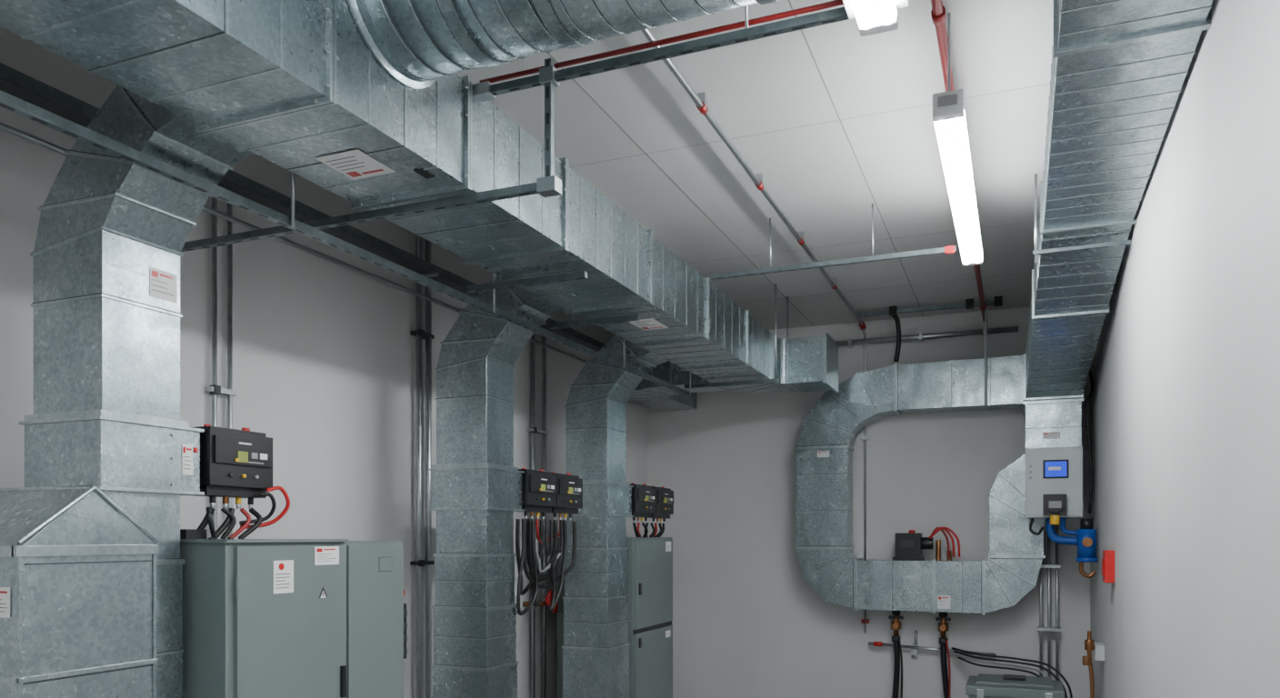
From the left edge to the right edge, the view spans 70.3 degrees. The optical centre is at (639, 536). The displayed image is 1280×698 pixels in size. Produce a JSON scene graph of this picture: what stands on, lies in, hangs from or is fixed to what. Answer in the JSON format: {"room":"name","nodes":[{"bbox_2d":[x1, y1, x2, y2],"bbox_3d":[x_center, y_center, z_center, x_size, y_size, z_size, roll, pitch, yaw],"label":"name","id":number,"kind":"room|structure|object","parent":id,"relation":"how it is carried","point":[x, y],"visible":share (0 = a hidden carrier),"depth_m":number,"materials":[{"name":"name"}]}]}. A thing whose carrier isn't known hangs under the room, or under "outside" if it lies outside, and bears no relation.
{"room":"mechanical room","nodes":[
{"label":"mechanical room","id":0,"kind":"room"},
{"bbox_2d":[0,26,647,697],"bbox_3d":[-2.389,-0.189,4.568,0.120,4.077,12.840,0,0,23],"label":"wall","id":1,"kind":"structure","parent":0,"point":[324,351],"depth_m":5.39,"materials":[{"name":"paint"}]},
{"bbox_2d":[204,170,237,537],"bbox_3d":[-2.202,-0.199,4.783,0.060,4.057,0.160,0,0,23],"label":"conduit","id":2,"kind":"object","parent":1,"relation":"attached to","point":[214,389],"visible":0.54,"depth_m":4.74,"materials":[{"name":"metal"}]},
{"bbox_2d":[410,234,434,697],"bbox_3d":[-1.524,-0.199,6.380,0.084,4.057,0.170,0,0,23],"label":"conduit","id":3,"kind":"object","parent":1,"relation":"attached to","point":[419,333],"visible":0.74,"depth_m":6.32,"materials":[{"name":"metal"}]},
{"bbox_2d":[514,590,558,612],"bbox_3d":[-0.858,0.555,7.725,0.278,0.210,0.406,0,0,23],"label":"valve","id":4,"kind":"object","parent":1,"relation":"attached to","point":[524,604],"visible":0.55,"depth_m":7.63,"materials":[{"name":"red metal"}]},
{"bbox_2d":[526,333,548,697],"bbox_3d":[-0.891,-0.199,7.909,0.080,4.057,0.260,0,0,23],"label":"conduit","id":5,"kind":"object","parent":1,"relation":"attached to","point":[533,430],"visible":0.5,"depth_m":7.98,"materials":[{"name":"metal"}]},
{"bbox_2d":[456,0,1053,329],"bbox_3d":[-0.242,-2.286,3.675,4.770,0.122,12.840,0,0,23],"label":"ceiling","id":6,"kind":"structure","parent":0,"point":[836,122],"depth_m":5.21,"materials":[{"name":"paint"}]},
{"bbox_2d":[0,62,605,363],"bbox_3d":[-2.103,-1.937,4.492,0.294,0.581,12.480,0,0,23],"label":"cable tray","id":7,"kind":"object","parent":6,"relation":"attached to","point":[13,82],"visible":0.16,"depth_m":4.83,"materials":[{"name":"metal"}]},
{"bbox_2d":[0,90,692,397],"bbox_3d":[-1.597,-1.555,3.372,0.054,0.570,10.800,0,0,23],"label":"rail","id":8,"kind":"object","parent":6,"relation":"attached to","point":[8,102],"visible":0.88,"depth_m":3.67,"materials":[{"name":"metal"}]},
{"bbox_2d":[180,5,848,252],"bbox_3d":[-0.804,-1.786,3.757,3.430,0.881,0.060,0,0,23],"label":"hanger","id":9,"kind":"object","parent":6,"relation":"hanging from","point":[549,77],"visible":0.85,"depth_m":3.56,"materials":[{"name":"metal"}]},
{"bbox_2d":[466,270,587,292],"bbox_3d":[-0.621,-1.792,4.926,0.730,0.871,0.032,0,0,23],"label":"hanger","id":10,"kind":"object","parent":6,"relation":"hanging from","point":[577,275],"visible":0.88,"depth_m":4.91,"materials":[{"name":"metal"}]},
{"bbox_2d":[0,0,838,393],"bbox_3d":[-0.824,-1.619,3.517,1.013,0.458,11.841,0,0,23],"label":"duct","id":11,"kind":"object","parent":10,"relation":"on","point":[296,85],"visible":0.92,"depth_m":3.50,"materials":[{"name":"metal"}]},
{"bbox_2d":[628,360,726,411],"bbox_3d":[0.424,-1.560,9.325,1.171,0.323,1.614,0,0,23],"label":"duct","id":12,"kind":"object","parent":11,"relation":"attached to","point":[649,395],"visible":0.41,"depth_m":8.82,"materials":[{"name":"metal"}]},
{"bbox_2d":[347,0,779,89],"bbox_3d":[-0.241,-1.930,2.981,1.358,0.610,0.610,0,0,23],"label":"duct","id":13,"kind":"object","parent":6,"relation":"attached to","point":[417,43],"visible":1,"depth_m":3.00,"materials":[{"name":"metal"}]},
{"bbox_2d":[549,313,639,329],"bbox_3d":[-0.298,-1.792,5.832,0.630,0.871,0.032,0,0,23],"label":"hanger","id":14,"kind":"object","parent":6,"relation":"hanging from","point":[632,317],"visible":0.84,"depth_m":5.82,"materials":[{"name":"metal"}]},
{"bbox_2d":[480,0,986,321],"bbox_3d":[0.198,-2.041,3.486,1.768,0.372,12.570,0,0,23],"label":"pipe","id":15,"kind":"object","parent":6,"relation":"attached to","point":[938,15],"visible":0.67,"depth_m":3.56,"materials":[{"name":"red metal"}]},
{"bbox_2d":[684,284,788,390],"bbox_3d":[0.900,-1.792,8.400,0.870,0.871,0.475,0,0,23],"label":"hanger","id":16,"kind":"object","parent":6,"relation":"hanging from","point":[775,380],"visible":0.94,"depth_m":8.11,"materials":[{"name":"metal"}]},
{"bbox_2d":[640,28,869,632],"bbox_3d":[-0.061,-0.613,3.654,0.080,3.227,12.500,0,0,23],"label":"conduit","id":17,"kind":"object","parent":6,"relation":"hanging from","point":[700,100],"depth_m":5.58,"materials":[{"name":"metal"}]},
{"bbox_2d":[710,203,956,279],"bbox_3d":[1.279,-2.034,6.205,1.665,0.387,0.040,0,0,23],"label":"strut","id":18,"kind":"object","parent":6,"relation":"hanging from","point":[950,249],"depth_m":6.17,"materials":[{"name":"silver metal"}]},
{"bbox_2d":[842,0,909,36],"bbox_3d":[0.372,-1.961,2.022,0.200,0.532,2.280,0,0,23],"label":"fluorescent light fixture","id":19,"kind":"object","parent":6,"relation":"hanging from","point":[873,16],"visible":1,"depth_m":2.99,"materials":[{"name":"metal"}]},
{"bbox_2d":[891,314,900,362],"bbox_3d":[2.495,-1.933,8.844,0.092,0.476,0.094,0,0,23],"label":"cable","id":20,"kind":"object","parent":6,"relation":"hanging from","point":[895,317],"visible":1,"depth_m":8.81,"materials":[{"name":"black rubber"}]},
{"bbox_2d":[932,12,982,266],"bbox_3d":[1.727,-1.994,4.859,0.128,0.467,2.300,0,0,23],"label":"fluorescent light fixture","id":21,"kind":"object","parent":6,"relation":"hanging from","point":[948,107],"visible":1,"depth_m":4.32,"materials":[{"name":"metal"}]},
{"bbox_2d":[1032,173,1131,263],"bbox_3d":[2.668,-1.954,5.497,0.535,0.547,0.022,0,0,23],"label":"hanger","id":22,"kind":"object","parent":6,"relation":"hanging from","point":[1035,252],"visible":1,"depth_m":5.54,"materials":[{"name":"metal"}]},
{"bbox_2d":[1023,0,1212,400],"bbox_3d":[1.423,-1.660,2.544,0.580,0.909,11.769,0,0,23],"label":"duct","id":23,"kind":"object","parent":22,"relation":"on","point":[1119,68],"visible":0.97,"depth_m":4.30,"materials":[{"name":"metal"}]},
{"bbox_2d":[794,355,1083,615],"bbox_3d":[2.791,-0.475,8.771,2.639,2.443,0.776,0,0,23],"label":"duct","id":24,"kind":"object","parent":23,"relation":"attached to","point":[829,432],"visible":0.93,"depth_m":8.84,"materials":[{"name":"metal"}]},
{"bbox_2d":[889,610,903,697],"bbox_3d":[2.566,1.286,9.108,0.140,1.092,0.110,0,0,23],"label":"hose","id":25,"kind":"object","parent":24,"relation":"attached to","point":[895,625],"visible":0.95,"depth_m":9.09,"materials":[{"name":"black plastic"}]},
{"bbox_2d":[892,527,960,560],"bbox_3d":[2.816,0.073,8.917,0.631,0.331,0.231,0,0,23],"label":"damper actuator","id":26,"kind":"object","parent":24,"relation":"on","point":[909,546],"visible":1,"depth_m":8.89,"materials":[{"name":"black plastic"}]},
{"bbox_2d":[935,611,950,697],"bbox_3d":[2.989,1.286,8.932,0.158,1.093,0.110,0,0,23],"label":"hose","id":27,"kind":"object","parent":24,"relation":"attached to","point":[943,626],"visible":0.98,"depth_m":8.91,"materials":[{"name":"black plastic"}]},
{"bbox_2d":[647,307,1089,697],"bbox_3d":[2.201,-0.189,9.547,4.530,4.077,0.120,0,0,23],"label":"wall","id":28,"kind":"structure","parent":0,"point":[747,623],"depth_m":9.51,"materials":[{"name":"paint"}]},
{"bbox_2d":[834,326,1018,348],"bbox_3d":[2.760,-2.000,9.174,1.950,0.070,0.140,0,0,23],"label":"pipe","id":29,"kind":"object","parent":28,"relation":"attached to","point":[921,336],"visible":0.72,"depth_m":9.07,"materials":[{"name":"grey metal"}]},
{"bbox_2d":[868,630,996,655],"bbox_3d":[2.915,1.075,9.117,1.222,0.250,0.122,0,0,23],"label":"pipe","id":30,"kind":"object","parent":28,"relation":"attached to","point":[915,647],"visible":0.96,"depth_m":9.15,"materials":[{"name":"metal"}]},
{"bbox_2d":[1037,517,1060,680],"bbox_3d":[3.904,0.790,8.681,0.200,2.080,0.170,0,0,23],"label":"conduit","id":31,"kind":"object","parent":28,"relation":"attached to","point":[1040,628],"visible":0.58,"depth_m":8.61,"materials":[{"name":"grey metal"}]},
{"bbox_2d":[1025,446,1082,524],"bbox_3d":[3.582,-0.435,7.868,0.450,0.670,0.290,0,0,23],"label":"control box","id":32,"kind":"object","parent":28,"relation":"attached to","point":[1054,475],"visible":1,"depth_m":7.84,"materials":[{"name":"grey metal"}]},
{"bbox_2d":[858,295,1002,405],"bbox_3d":[2.764,-1.729,8.706,1.315,0.997,0.080,0,0,23],"label":"strut","id":33,"kind":"object","parent":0,"point":[969,304],"depth_m":8.57,"materials":[{"name":"grey metal"}]},
{"bbox_2d":[1090,0,1279,697],"bbox_3d":[1.905,-0.189,2.782,0.120,4.077,12.840,0,0,23],"label":"wall","id":34,"kind":"structure","parent":0,"point":[1185,402],"depth_m":3.42,"materials":[{"name":"paint"}]},
{"bbox_2d":[1029,518,1098,578],"bbox_3d":[3.644,0.097,7.834,0.538,0.520,0.205,0,0,23],"label":"pump","id":35,"kind":"object","parent":34,"relation":"attached to","point":[1085,541],"visible":0.98,"depth_m":7.73,"materials":[{"name":"blue plastic"}]},
{"bbox_2d":[1085,369,1093,513],"bbox_3d":[3.954,-0.851,7.995,0.064,1.302,0.024,0,0,23],"label":"hanging cable","id":36,"kind":"object","parent":34,"relation":"hanging from","point":[1089,373],"visible":0.98,"depth_m":7.99,"materials":[{"name":"black rubber"}]},
{"bbox_2d":[1101,550,1114,582],"bbox_3d":[3.348,0.215,6.503,0.072,0.230,0.180,0,0,23],"label":"fire alarm box","id":37,"kind":"object","parent":34,"relation":"attached to","point":[1108,555],"visible":1,"depth_m":6.42,"materials":[{"name":"red plastic"}]},
{"bbox_3d":[-0.242,1.910,3.675,4.770,0.120,12.840,0,0,23],"label":"floor","id":38,"kind":"structure","parent":0,"visible":0},
{"bbox_2d":[0,485,158,697],"bbox_3d":[-2.119,0.844,3.027,0.862,2.012,0.476,0,0,23],"label":"housing","id":39,"kind":"object","parent":38,"relation":"on","point":[78,580],"visible":1,"depth_m":2.84,"materials":[{"name":"metal"}]},
{"bbox_2d":[19,83,252,697],"bbox_3d":[-1.840,0.070,3.420,0.820,3.580,0.446,0,0,23],"label":"duct","id":40,"kind":"object","parent":38,"relation":"on","point":[113,231],"visible":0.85,"depth_m":3.33,"materials":[{"name":"metal"}]},
{"bbox_2d":[180,537,403,697],"bbox_3d":[-1.838,0.927,4.192,1.046,1.845,1.110,0,0,23],"label":"tall cabinet","id":41,"kind":"object","parent":38,"relation":"on","point":[263,618],"visible":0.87,"depth_m":3.80,"materials":[{"name":"metal"}]},
{"bbox_2d":[180,424,289,539],"bbox_3d":[-1.791,-0.220,3.787,0.383,0.480,0.520,0,0,23],"label":"controller","id":42,"kind":"object","parent":41,"relation":"on","point":[235,464],"visible":0.91,"depth_m":3.75,"materials":[{"name":"black plastic"}]},
{"bbox_2d":[403,590,407,659],"bbox_3d":[-1.243,0.370,4.600,0.130,0.500,0.060,0,0,23],"label":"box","id":43,"kind":"object","parent":41,"relation":"attached to","point":[405,605],"visible":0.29,"depth_m":4.59,"materials":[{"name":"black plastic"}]},
{"bbox_2d":[429,274,564,697],"bbox_3d":[-0.864,0.070,5.765,0.820,3.579,0.445,0,0,23],"label":"duct","id":44,"kind":"object","parent":38,"relation":"on","point":[476,485],"visible":0.94,"depth_m":5.67,"materials":[{"name":"metal"}]},
{"bbox_2d":[515,468,582,615],"bbox_3d":[-0.736,0.029,6.350,0.362,0.977,0.912,0,0,23],"label":"controller","id":45,"kind":"object","parent":44,"relation":"attached to","point":[543,492],"visible":0.96,"depth_m":6.24,"materials":[{"name":"black plastic"}]},
{"bbox_2d":[561,334,667,697],"bbox_3d":[-0.170,0.070,7.433,0.820,3.579,0.499,0,0,23],"label":"duct","id":46,"kind":"object","parent":38,"relation":"on","point":[595,648],"visible":0.85,"depth_m":7.30,"materials":[{"name":"metal"}]},
{"bbox_2d":[556,537,672,697],"bbox_3d":[-0.198,0.930,8.233,0.750,1.840,0.950,0,0,23],"label":"tall cabinet","id":47,"kind":"object","parent":38,"relation":"on","point":[649,559],"visible":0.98,"depth_m":7.94,"materials":[{"name":"metal"}]},
{"bbox_2d":[629,482,673,537],"bbox_3d":[-0.002,-0.219,8.135,0.348,0.481,0.892,0,0,23],"label":"controller","id":48,"kind":"object","parent":47,"relation":"on","point":[653,502],"visible":0.94,"depth_m":8.01,"materials":[{"name":"black plastic"}]},
{"bbox_2d":[951,647,1072,697],"bbox_3d":[3.486,1.461,8.580,1.094,0.741,0.151,0,0,36],"label":"hose","id":49,"kind":"object","parent":38,"relation":"on","point":[953,648],"visible":0.79,"depth_m":8.57,"materials":[{"name":"black rubber"}]},
{"bbox_2d":[965,673,1064,697],"bbox_3d":[3.312,1.545,8.040,0.780,0.610,0.650,0,0,23],"label":"toolbox","id":50,"kind":"object","parent":38,"relation":"on","point":[982,685],"visible":1,"depth_m":7.84,"materials":[{"name":"paint"}]},
{"bbox_2d":[1082,630,1104,697],"bbox_3d":[3.616,1.290,7.261,0.159,1.080,0.255,0,0,23],"label":"pipe","id":51,"kind":"object","parent":38,"relation":"on","point":[1097,648],"visible":1,"depth_m":7.17,"materials":[{"name":"gold metal"}]}
]}

